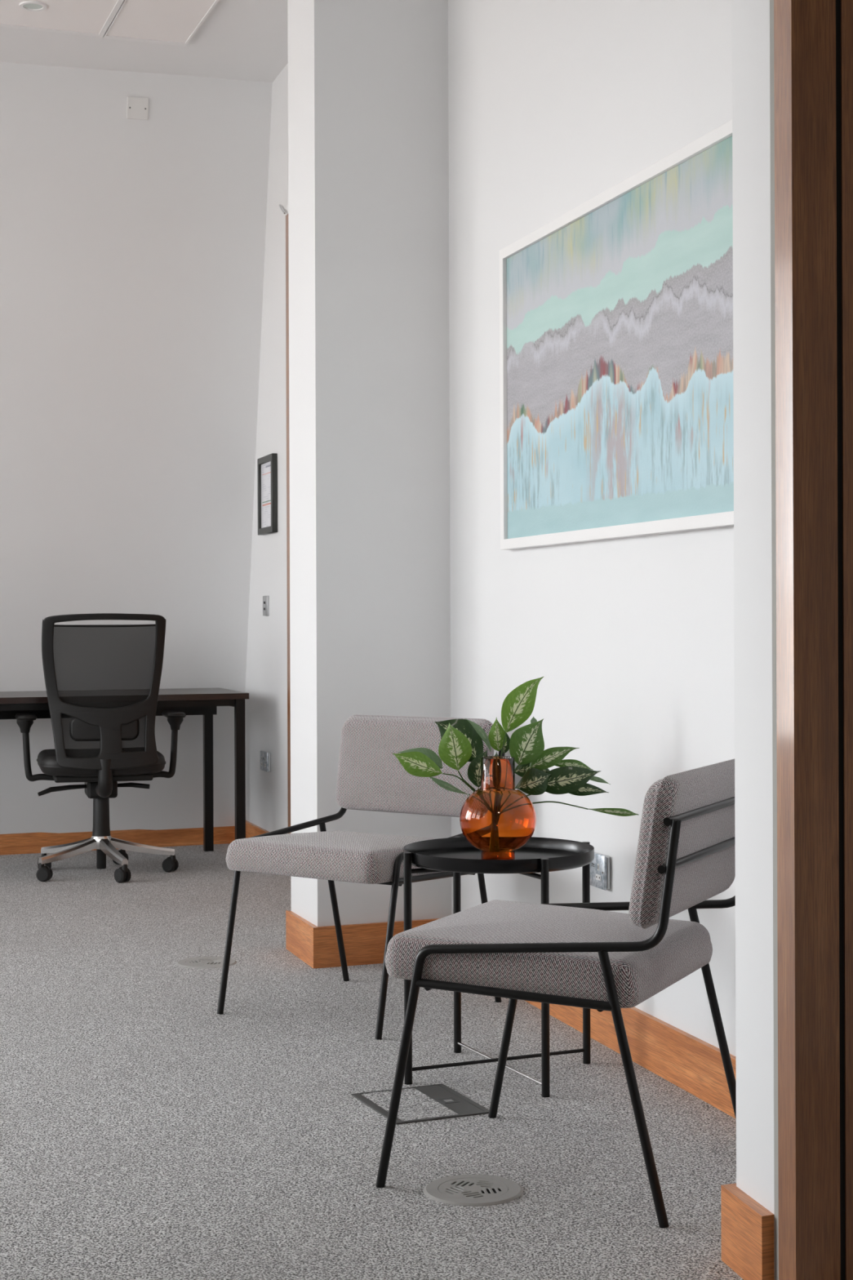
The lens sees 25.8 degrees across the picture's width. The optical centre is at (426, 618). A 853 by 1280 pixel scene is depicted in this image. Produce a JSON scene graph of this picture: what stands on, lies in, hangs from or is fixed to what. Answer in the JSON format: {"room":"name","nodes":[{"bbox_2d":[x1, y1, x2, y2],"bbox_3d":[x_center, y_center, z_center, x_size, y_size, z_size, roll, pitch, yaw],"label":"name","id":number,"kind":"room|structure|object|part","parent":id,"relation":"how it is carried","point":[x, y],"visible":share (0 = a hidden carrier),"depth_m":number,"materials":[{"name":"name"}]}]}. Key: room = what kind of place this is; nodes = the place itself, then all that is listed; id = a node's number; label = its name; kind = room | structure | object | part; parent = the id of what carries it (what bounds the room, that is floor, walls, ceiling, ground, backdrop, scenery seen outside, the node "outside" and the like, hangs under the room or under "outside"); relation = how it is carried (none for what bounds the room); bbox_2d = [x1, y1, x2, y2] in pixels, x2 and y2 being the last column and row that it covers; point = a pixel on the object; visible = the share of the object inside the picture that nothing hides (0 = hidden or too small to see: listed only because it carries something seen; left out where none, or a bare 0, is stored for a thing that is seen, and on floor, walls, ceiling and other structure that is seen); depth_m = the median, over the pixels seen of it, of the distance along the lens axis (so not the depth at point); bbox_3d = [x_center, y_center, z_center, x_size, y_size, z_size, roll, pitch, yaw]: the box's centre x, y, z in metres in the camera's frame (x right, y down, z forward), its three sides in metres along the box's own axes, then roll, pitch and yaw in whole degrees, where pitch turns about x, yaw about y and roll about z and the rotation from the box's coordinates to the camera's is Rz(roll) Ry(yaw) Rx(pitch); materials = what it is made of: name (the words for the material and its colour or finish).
{"room":"office","nodes":[
{"label":"office","id":0,"kind":"room"},
{"bbox_2d":[0,62,272,834],"bbox_3d":[-3.050,-0.627,8.163,5.628,3.457,1.305,0,0,-15],"label":"wall","id":1,"kind":"structure","parent":0,"point":[132,251],"depth_m":8.26,"materials":[{"name":"white paint"}]},
{"bbox_2d":[0,826,235,854],"bbox_3d":[-2.896,1.018,8.097,4.324,0.125,0.028,0,0,-22],"label":"baseboard","id":2,"kind":"structure","parent":1,"relation":"attached to","point":[25,842],"depth_m":8.69,"materials":[{"name":"brown wood"}]},
{"bbox_2d":[126,96,148,119],"bbox_3d":[-1.244,-2.195,8.011,0.092,0.091,0.028,0,0,-15],"label":"blank wall plate","id":3,"kind":"object","parent":1,"relation":"attached to","point":[137,108],"visible":1,"depth_m":8.01,"materials":[{"name":"white plastic"}]},
{"bbox_2d":[0,0,288,82],"bbox_3d":[-2.009,-2.414,4.000,14.000,0.150,14.000,0,0,0],"label":"ceiling","id":4,"kind":"structure","parent":0,"point":[246,40],"depth_m":7.66,"materials":[{"name":"paint"}]},
{"bbox_2d":[0,0,124,37],"bbox_3d":[-1.575,-2.332,6.679,1.045,0.018,1.262,0,0,-19],"label":"ceiling panel","id":5,"kind":"object","parent":4,"relation":"attached to","point":[93,18],"visible":1,"depth_m":7.20,"materials":[{"name":"white tile"}]},
{"bbox_2d":[18,0,46,11],"bbox_3d":[-1.495,-2.324,7.068,0.104,0.006,0.104,0,0,0],"label":"recessed light","id":6,"kind":"object","parent":5,"relation":"attached to","point":[33,6],"visible":1,"depth_m":7.07,"materials":[{"name":"white plastic"}]},
{"bbox_2d":[102,0,218,46],"bbox_3d":[-0.929,-2.334,6.916,0.337,0.018,1.269,0,0,-19],"label":"ceiling panel","id":7,"kind":"object","parent":4,"relation":"attached to","point":[167,22],"visible":1,"depth_m":7.25,"materials":[{"name":"white tile"}]},
{"bbox_2d":[0,843,743,1279],"bbox_3d":[-1.996,1.138,4.000,14.000,0.120,14.000,0,0,0],"label":"floor","id":8,"kind":"structure","parent":0,"point":[148,1131],"depth_m":3.96,"materials":[{"name":"carpet"}]},
{"bbox_2d":[14,613,186,883],"bbox_3d":[-1.369,0.528,7.825,0.704,1.095,0.619,0,0,-14],"label":"office chair","id":9,"kind":"object","parent":8,"relation":"on","point":[102,682],"visible":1,"depth_m":7.62,"materials":[{"name":"black plastic"}]},
{"bbox_3d":[-1.610,0.558,7.770,0.157,0.246,0.027,0,0,-14],"label":"armrest post","id":10,"kind":"part","parent":9,"relation":"part of","materials":[{"name":"black plastic"}]},
{"bbox_2d":[38,862,49,870],"bbox_3d":[-1.565,1.026,7.614,0.047,0.051,0.044,0,0,-14],"label":"hood","id":11,"kind":"object","parent":9,"relation":"attached to","point":[41,867],"depth_m":7.60,"materials":[{"name":"black plastic"}]},
{"bbox_3d":[-1.511,0.715,7.737,0.214,0.041,0.027,0,0,-31],"label":"lever","id":12,"kind":"part","parent":9,"relation":"part of","materials":[{"name":"black plastic"}]},
{"bbox_3d":[-1.519,0.963,7.903,0.275,0.084,0.044,0,0,26],"label":"leg","id":13,"kind":"part","parent":9,"relation":"part of","materials":[{"name":"silver metal"}]},
{"bbox_3d":[-1.485,0.963,7.710,0.044,0.084,0.275,0,0,44],"label":"leg","id":14,"kind":"part","parent":9,"relation":"part of","materials":[{"name":"silver metal"}]},
{"bbox_3d":[-1.377,0.607,7.859,0.518,0.102,0.498,0,0,-14],"label":"seat","id":15,"kind":"part","parent":9,"relation":"part of","materials":[{"name":"black fabric"}]},
{"bbox_3d":[-1.314,0.299,7.593,0.500,0.638,0.130,0,0,-14],"label":"frame","id":16,"kind":"part","parent":9,"relation":"part of","materials":[{"name":"black plastic"}]},
{"bbox_3d":[-1.290,0.962,7.682,0.044,0.084,0.275,0,0,-28],"label":"leg","id":17,"kind":"part","parent":9,"relation":"part of","materials":[{"name":"silver metal"}]},
{"bbox_2d":[118,864,127,875],"bbox_3d":[-1.237,1.025,7.574,0.044,0.051,0.046,0,0,-14],"label":"hood","id":18,"kind":"object","parent":9,"relation":"attached to","point":[122,870],"depth_m":7.55,"materials":[{"name":"black plastic"}]},
{"bbox_3d":[-1.235,0.703,7.813,0.146,0.027,0.026,0,0,6],"label":"lever","id":19,"kind":"part","parent":9,"relation":"part of","materials":[{"name":"black plastic"}]},
{"bbox_3d":[-1.203,0.962,7.859,0.275,0.084,0.044,0,0,-10],"label":"leg","id":20,"kind":"part","parent":9,"relation":"part of","materials":[{"name":"silver metal"}]},
{"bbox_3d":[-1.130,0.557,7.890,0.157,0.246,0.027,0,0,-14],"label":"armrest post","id":21,"kind":"part","parent":9,"relation":"part of","materials":[{"name":"black plastic"}]},
{"bbox_2d":[166,853,176,862],"bbox_3d":[-1.085,1.025,7.886,0.046,0.051,0.044,0,0,-14],"label":"hood","id":22,"kind":"object","parent":9,"relation":"attached to","point":[171,858],"depth_m":7.87,"materials":[{"name":"black plastic"}]},
{"bbox_2d":[0,688,248,851],"bbox_3d":[-1.703,0.702,8.022,1.843,0.750,0.659,0,0,-21],"label":"desk","id":23,"kind":"object","parent":8,"relation":"on","point":[191,701],"visible":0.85,"depth_m":8.03,"materials":[{"name":"laminate"}]},
{"bbox_2d":[0,709,50,717],"bbox_3d":[-1.953,0.391,8.032,1.183,0.072,0.198,0,0,-21],"label":"cable tray","id":24,"kind":"object","parent":23,"relation":"on","point":[10,713],"depth_m":8.01,"materials":[{"name":"black metal"}]},
{"bbox_3d":[-1.609,0.368,7.751,1.662,0.027,0.033,0,0,-21],"label":"rail","id":25,"kind":"part","parent":23,"relation":"part of","materials":[{"name":"black metal"}]},
{"bbox_3d":[-1.008,0.712,8.592,0.043,0.723,0.040,0,0,-21],"label":"leg","id":26,"kind":"part","parent":23,"relation":"part of","materials":[{"name":"black metal"}]},
{"bbox_3d":[-0.807,0.712,8.049,0.043,0.723,0.040,0,0,-21],"label":"leg","id":27,"kind":"part","parent":23,"relation":"part of","materials":[{"name":"black metal"}]},
{"bbox_2d":[176,956,236,968],"bbox_3d":[-0.685,1.071,5.790,0.187,0.004,0.187,0,0,38],"label":"floor vent","id":28,"kind":"object","parent":8,"relation":"in","point":[198,962],"visible":0.92,"depth_m":5.77,"materials":[{"name":"grey metal"}]},
{"bbox_2d":[185,957,223,965],"bbox_3d":[-0.685,1.070,5.790,0.130,0.003,0.130,0,0,38],"label":"grille","id":29,"kind":"object","parent":28,"relation":"attached to","point":[191,961],"depth_m":5.80,"materials":[{"name":"grey metal"}]},
{"bbox_2d":[217,714,504,1039],"bbox_3d":[-0.174,0.678,5.126,0.553,0.790,0.600,0,0,35],"label":"lounge chair","id":30,"kind":"object","parent":8,"relation":"on","point":[370,777],"visible":0.72,"depth_m":5.18,"materials":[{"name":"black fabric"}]},
{"bbox_3d":[-0.537,0.867,5.076,0.017,0.413,0.097,0,0,35],"label":"leg","id":31,"kind":"part","parent":30,"relation":"part of","materials":[{"name":"black metal"}]},
{"bbox_3d":[-0.370,0.514,5.313,0.017,0.319,0.522,0,0,35],"label":"arm rail","id":32,"kind":"part","parent":30,"relation":"part of","materials":[{"name":"black metal"}]},
{"bbox_3d":[-0.270,0.832,5.452,0.017,0.482,0.130,0,0,35],"label":"leg","id":33,"kind":"part","parent":30,"relation":"part of","materials":[{"name":"black metal"}]},
{"bbox_3d":[-0.200,0.645,5.090,0.522,0.109,0.508,0,0,35],"label":"seat","id":34,"kind":"part","parent":30,"relation":"part of","materials":[{"name":"grey fabric"}]},
{"bbox_3d":[-0.100,0.865,4.766,0.017,0.413,0.097,0,0,35],"label":"leg","id":35,"kind":"part","parent":30,"relation":"part of","materials":[{"name":"black metal"}]},
{"bbox_3d":[-0.037,0.419,5.320,0.532,0.275,0.094,0,0,35],"label":"backrest","id":36,"kind":"part","parent":30,"relation":"part of","materials":[{"name":"grey fabric"}]},
{"bbox_3d":[0.034,0.685,4.955,0.016,0.029,0.392,0,0,35],"label":"seat rail","id":37,"kind":"part","parent":30,"relation":"part of","materials":[{"name":"black metal"}]},
{"bbox_3d":[0.067,0.512,5.003,0.017,0.319,0.522,0,0,35],"label":"arm rail","id":38,"kind":"part","parent":30,"relation":"part of","materials":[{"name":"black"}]},
{"bbox_3d":[0.167,0.830,5.142,0.017,0.482,0.130,0,0,35],"label":"leg","id":39,"kind":"part","parent":30,"relation":"part of","materials":[{"name":"black metal"}]},
{"bbox_2d":[287,0,451,926],"bbox_3d":[-0.164,-0.638,5.949,0.497,3.417,0.327,0,0,-20],"label":"wall pier","id":40,"kind":"object","parent":8,"relation":"on","point":[370,552],"visible":0.67,"depth_m":5.80,"materials":[{"name":"white paint"}]},
{"bbox_2d":[285,910,316,968],"bbox_3d":[-0.393,1.009,5.866,0.018,0.125,0.363,0,0,-18],"label":"baseboard","id":41,"kind":"structure","parent":40,"relation":"attached to","point":[299,931],"depth_m":5.85,"materials":[{"name":"brown wood"}]},
{"bbox_2d":[313,918,439,968],"bbox_3d":[-0.132,1.008,5.782,0.466,0.125,0.020,0,0,-22],"label":"baseboard","id":42,"kind":"object","parent":40,"relation":"attached to","point":[364,944],"visible":0.5,"depth_m":5.74,"materials":[{"name":"brown wood"}]},
{"bbox_2d":[351,1084,488,1124],"bbox_3d":[-0.013,1.068,4.100,0.224,0.004,0.266,0,0,-23],"label":"floor outlet cover","id":43,"kind":"object","parent":8,"relation":"on","point":[437,1101],"visible":0.88,"depth_m":4.09,"materials":[{"name":"grey metal"}]},
{"bbox_3d":[0.048,1.067,4.117,0.038,0.001,0.042,0,0,-23],"label":"lift handle","id":44,"kind":"part","parent":43,"relation":"part of","materials":[{"name":"grey"}]},
{"bbox_2d":[423,1173,523,1206],"bbox_3d":[0.087,1.068,3.478,0.187,0.004,0.187,0,0,0],"label":"floor vent","id":45,"kind":"object","parent":8,"relation":"in","point":[468,1189],"visible":1,"depth_m":3.47,"materials":[{"name":"grey metal"}]},
{"bbox_2d":[438,1177,508,1199],"bbox_3d":[0.087,1.067,3.478,0.130,0.003,0.130,0,0,0],"label":"grille","id":46,"kind":"object","parent":45,"relation":"attached to","point":[448,1188],"depth_m":3.48,"materials":[{"name":"grey metal"}]},
{"bbox_2d":[403,836,594,1097],"bbox_3d":[0.171,0.804,4.374,0.447,0.531,0.447,0,0,12],"label":"tray table","id":47,"kind":"object","parent":8,"relation":"on","point":[455,855],"visible":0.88,"depth_m":4.29,"materials":[{"name":"black metal"}]},
{"bbox_3d":[-0.043,0.805,4.279,0.018,0.531,0.018,0,0,-24],"label":"leg","id":48,"kind":"part","parent":47,"relation":"part of","materials":[{"name":"black metal"}]},
{"bbox_3d":[0.076,0.804,4.587,0.018,0.531,0.018,0,0,-24],"label":"leg","id":49,"kind":"part","parent":47,"relation":"part of","materials":[{"name":"black metal"}]},
{"bbox_2d":[459,755,536,859],"bbox_3d":[0.166,0.446,4.330,0.179,0.244,0.179,0,0,0],"label":"vase","id":50,"kind":"object","parent":47,"relation":"on","point":[497,819],"visible":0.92,"depth_m":4.28,"materials":[{"name":"orange glass"}]},
{"bbox_2d":[392,676,639,816],"bbox_3d":[0.210,0.350,4.441,0.580,0.424,0.161,0,0,0],"label":"plant cutting","id":51,"kind":"object","parent":50,"relation":"in","point":[461,743],"visible":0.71,"depth_m":4.39,"materials":[{"name":"green plant"}]},
{"bbox_3d":[0.109,0.463,4.406,0.159,0.200,0.015,0,0,-32],"label":"stem","id":52,"kind":"part","parent":51,"relation":"part of","materials":[{"name":"green plant"}]},
{"bbox_3d":[0.122,0.461,4.415,0.118,0.204,0.007,0,0,-38],"label":"stem","id":53,"kind":"part","parent":51,"relation":"part of","materials":[{"name":"green plant"}]},
{"bbox_3d":[0.173,0.417,4.428,0.013,0.292,0.067,0,0,-39],"label":"stem","id":54,"kind":"part","parent":51,"relation":"part of","materials":[{"name":"green plant"}]},
{"bbox_3d":[0.271,0.497,4.411,0.227,0.130,0.014,0,0,18],"label":"stem","id":55,"kind":"part","parent":51,"relation":"part of","materials":[{"name":"green plant"}]},
{"bbox_2d":[403,836,594,879],"bbox_3d":[0.170,0.562,4.374,0.447,0.048,0.447,0,0,0],"label":"tray","id":56,"kind":"object","parent":47,"relation":"on","point":[544,855],"depth_m":4.28,"materials":[{"name":"black metal"}]},
{"bbox_3d":[0.266,0.803,4.161,0.018,0.531,0.018,0,0,-24],"label":"leg","id":57,"kind":"part","parent":47,"relation":"part of","materials":[{"name":"black metal"}]},
{"bbox_3d":[0.384,0.803,4.469,0.018,0.531,0.018,0,0,-24],"label":"leg","id":58,"kind":"part","parent":47,"relation":"part of","materials":[{"name":"black metal"}]},
{"bbox_2d":[375,759,736,1228],"bbox_3d":[0.289,0.676,3.623,0.600,0.790,0.553,0,0,25],"label":"lounge chair","id":59,"kind":"object","parent":8,"relation":"on","point":[584,955],"visible":0.94,"depth_m":3.44,"materials":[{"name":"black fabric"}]},
{"bbox_3d":[-0.052,0.865,3.488,0.097,0.413,0.017,0,0,25],"label":"leg","id":60,"kind":"part","parent":59,"relation":"part of","materials":[{"name":"black metal"}]},
{"bbox_3d":[0.176,0.864,3.973,0.097,0.413,0.017,0,0,25],"label":"leg","id":61,"kind":"part","parent":59,"relation":"part of","materials":[{"name":"black metal"}]},
{"bbox_3d":[0.158,0.685,3.389,0.392,0.029,0.016,0,0,25],"label":"seat rail","id":62,"kind":"part","parent":59,"relation":"part of","materials":[{"name":"black metal"}]},
{"bbox_3d":[0.210,0.511,3.364,0.522,0.319,0.017,0,0,25],"label":"arm rail","id":63,"kind":"part","parent":59,"relation":"part of","materials":[{"name":"black metal"}]},
{"bbox_3d":[0.249,0.643,3.643,0.508,0.109,0.522,0,0,25],"label":"seat","id":64,"kind":"part","parent":59,"relation":"part of","materials":[{"name":"grey fabric"}]},
{"bbox_3d":[0.366,0.830,3.292,0.130,0.482,0.017,0,0,25],"label":"leg","id":65,"kind":"part","parent":59,"relation":"part of","materials":[{"name":"black metal"}]},
{"bbox_3d":[0.438,0.511,3.849,0.522,0.319,0.017,0,0,25],"label":"arm rail","id":66,"kind":"part","parent":59,"relation":"part of","materials":[{"name":"black metal"}]},
{"bbox_3d":[0.504,0.417,3.522,0.094,0.275,0.532,0,0,25],"label":"backrest","id":67,"kind":"part","parent":59,"relation":"part of","materials":[{"name":"grey fabric"}]},
{"bbox_3d":[0.594,0.829,3.777,0.130,0.482,0.017,0,0,25],"label":"leg","id":68,"kind":"part","parent":59,"relation":"part of","materials":[{"name":"black metal"}]},
{"bbox_2d":[244,0,736,1056],"bbox_3d":[0.050,-0.639,6.300,0.269,3.417,6.999,0,0,-17],"label":"wall","id":69,"kind":"structure","parent":0,"point":[553,104],"depth_m":4.98,"materials":[{"name":"white paint"}]},
{"bbox_2d":[245,820,268,838],"bbox_3d":[-0.760,1.010,8.450,0.025,0.125,1.055,0,0,-17],"label":"baseboard","id":70,"kind":"structure","parent":69,"relation":"attached to","point":[251,829],"depth_m":8.53,"materials":[{"name":"brown wood"}]},
{"bbox_2d":[260,750,271,772],"bbox_3d":[-0.718,0.637,8.285,0.021,0.086,0.146,0,0,-17],"label":"double socket","id":71,"kind":"object","parent":69,"relation":"attached to","point":[265,757],"visible":1,"depth_m":8.24,"materials":[{"name":"silver metal"}]},
{"bbox_2d":[262,595,269,616],"bbox_3d":[-0.717,-0.055,8.286,0.014,0.090,0.086,0,0,-17],"label":"light switch","id":72,"kind":"object","parent":69,"relation":"attached to","point":[265,598],"visible":1,"depth_m":8.26,"materials":[{"name":"silver metal"}]},
{"bbox_2d":[257,453,277,535],"bbox_3d":[-0.703,-0.544,8.215,0.024,0.342,0.300,0,0,-17],"label":"framed certificate","id":73,"kind":"object","parent":69,"relation":"attached to","point":[267,465],"visible":1,"depth_m":8.20,"materials":[{"name":"grey"}]},
{"bbox_2d":[285,213,290,833],"bbox_3d":[-0.373,-0.311,7.190,0.029,2.765,1.350,0,0,-17],"label":"door","id":74,"kind":"structure","parent":69,"relation":"in","point":[286,215],"depth_m":7.80,"materials":[{"name":"brown wood"}]},
{"bbox_2d":[590,851,610,890],"bbox_3d":[0.430,0.636,4.715,0.021,0.086,0.146,0,0,-17],"label":"double socket","id":75,"kind":"object","parent":69,"relation":"attached to","point":[600,867],"visible":0.58,"depth_m":4.67,"materials":[{"name":"silver metal"}]},
{"bbox_2d":[499,119,733,550],"bbox_3d":[0.503,-0.625,4.443,0.036,0.856,1.863,0,0,-17],"label":"framed painting","id":76,"kind":"object","parent":69,"relation":"attached to","point":[616,394],"visible":0.62,"depth_m":4.49,"materials":[{"name":"white"}]},
{"bbox_2d":[524,1000,736,1118],"bbox_3d":[0.491,1.006,4.535,0.015,0.125,2.802,0,0,-17],"label":"baseboard","id":77,"kind":"structure","parent":69,"relation":"attached to","point":[693,1064],"depth_m":4.30,"materials":[{"name":"brown wood"}]},
{"bbox_2d":[732,0,774,1226],"bbox_3d":[1.226,-0.643,3.268,1.504,3.417,0.150,0,0,-20],"label":"wall","id":78,"kind":"structure","parent":0,"point":[751,75],"depth_m":3.01,"materials":[{"name":"white paint"}]},
{"bbox_2d":[720,1182,774,1279],"bbox_3d":[0.934,1.004,3.245,1.007,0.125,0.163,0,0,-29],"label":"baseboard","id":79,"kind":"structure","parent":78,"relation":"attached to","point":[748,1228],"depth_m":3.00,"materials":[{"name":"brown wood"}]},
{"bbox_2d":[769,0,778,1279],"bbox_3d":[0.553,-0.307,2.944,0.024,2.750,0.047,0,0,40],"label":"trim","id":80,"kind":"structure","parent":78,"relation":"attached to","point":[771,2],"depth_m":2.93,"materials":[{"name":"grey"}]},
{"bbox_2d":[835,0,845,1279],"bbox_3d":[0.646,-0.307,2.929,0.009,2.750,0.041,0,0,0],"label":"door frame","id":81,"kind":"structure","parent":78,"relation":"attached to","point":[837,2],"depth_m":2.91,"materials":[{"name":"black wood"}]},
{"bbox_2d":[840,0,852,1279],"bbox_3d":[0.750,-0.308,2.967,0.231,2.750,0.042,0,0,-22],"label":"door","id":82,"kind":"structure","parent":78,"relation":"in","point":[846,6],"depth_m":2.91,"materials":[{"name":"brown wood"}]},
{"bbox_3d":[-0.183,-2.013,2.805,1.550,0.667,0.490,0,0,0],"label":"wall","id":83,"kind":"structure","parent":0,"visible":0},
{"bbox_2d":[773,0,840,1279],"bbox_3d":[0.597,-0.307,2.901,0.095,2.750,0.046,0,0,-7],"label":"trim","id":84,"kind":"structure","parent":83,"relation":"attached to","point":[805,30],"depth_m":2.89,"materials":[{"name":"brown wood"}]}
]}

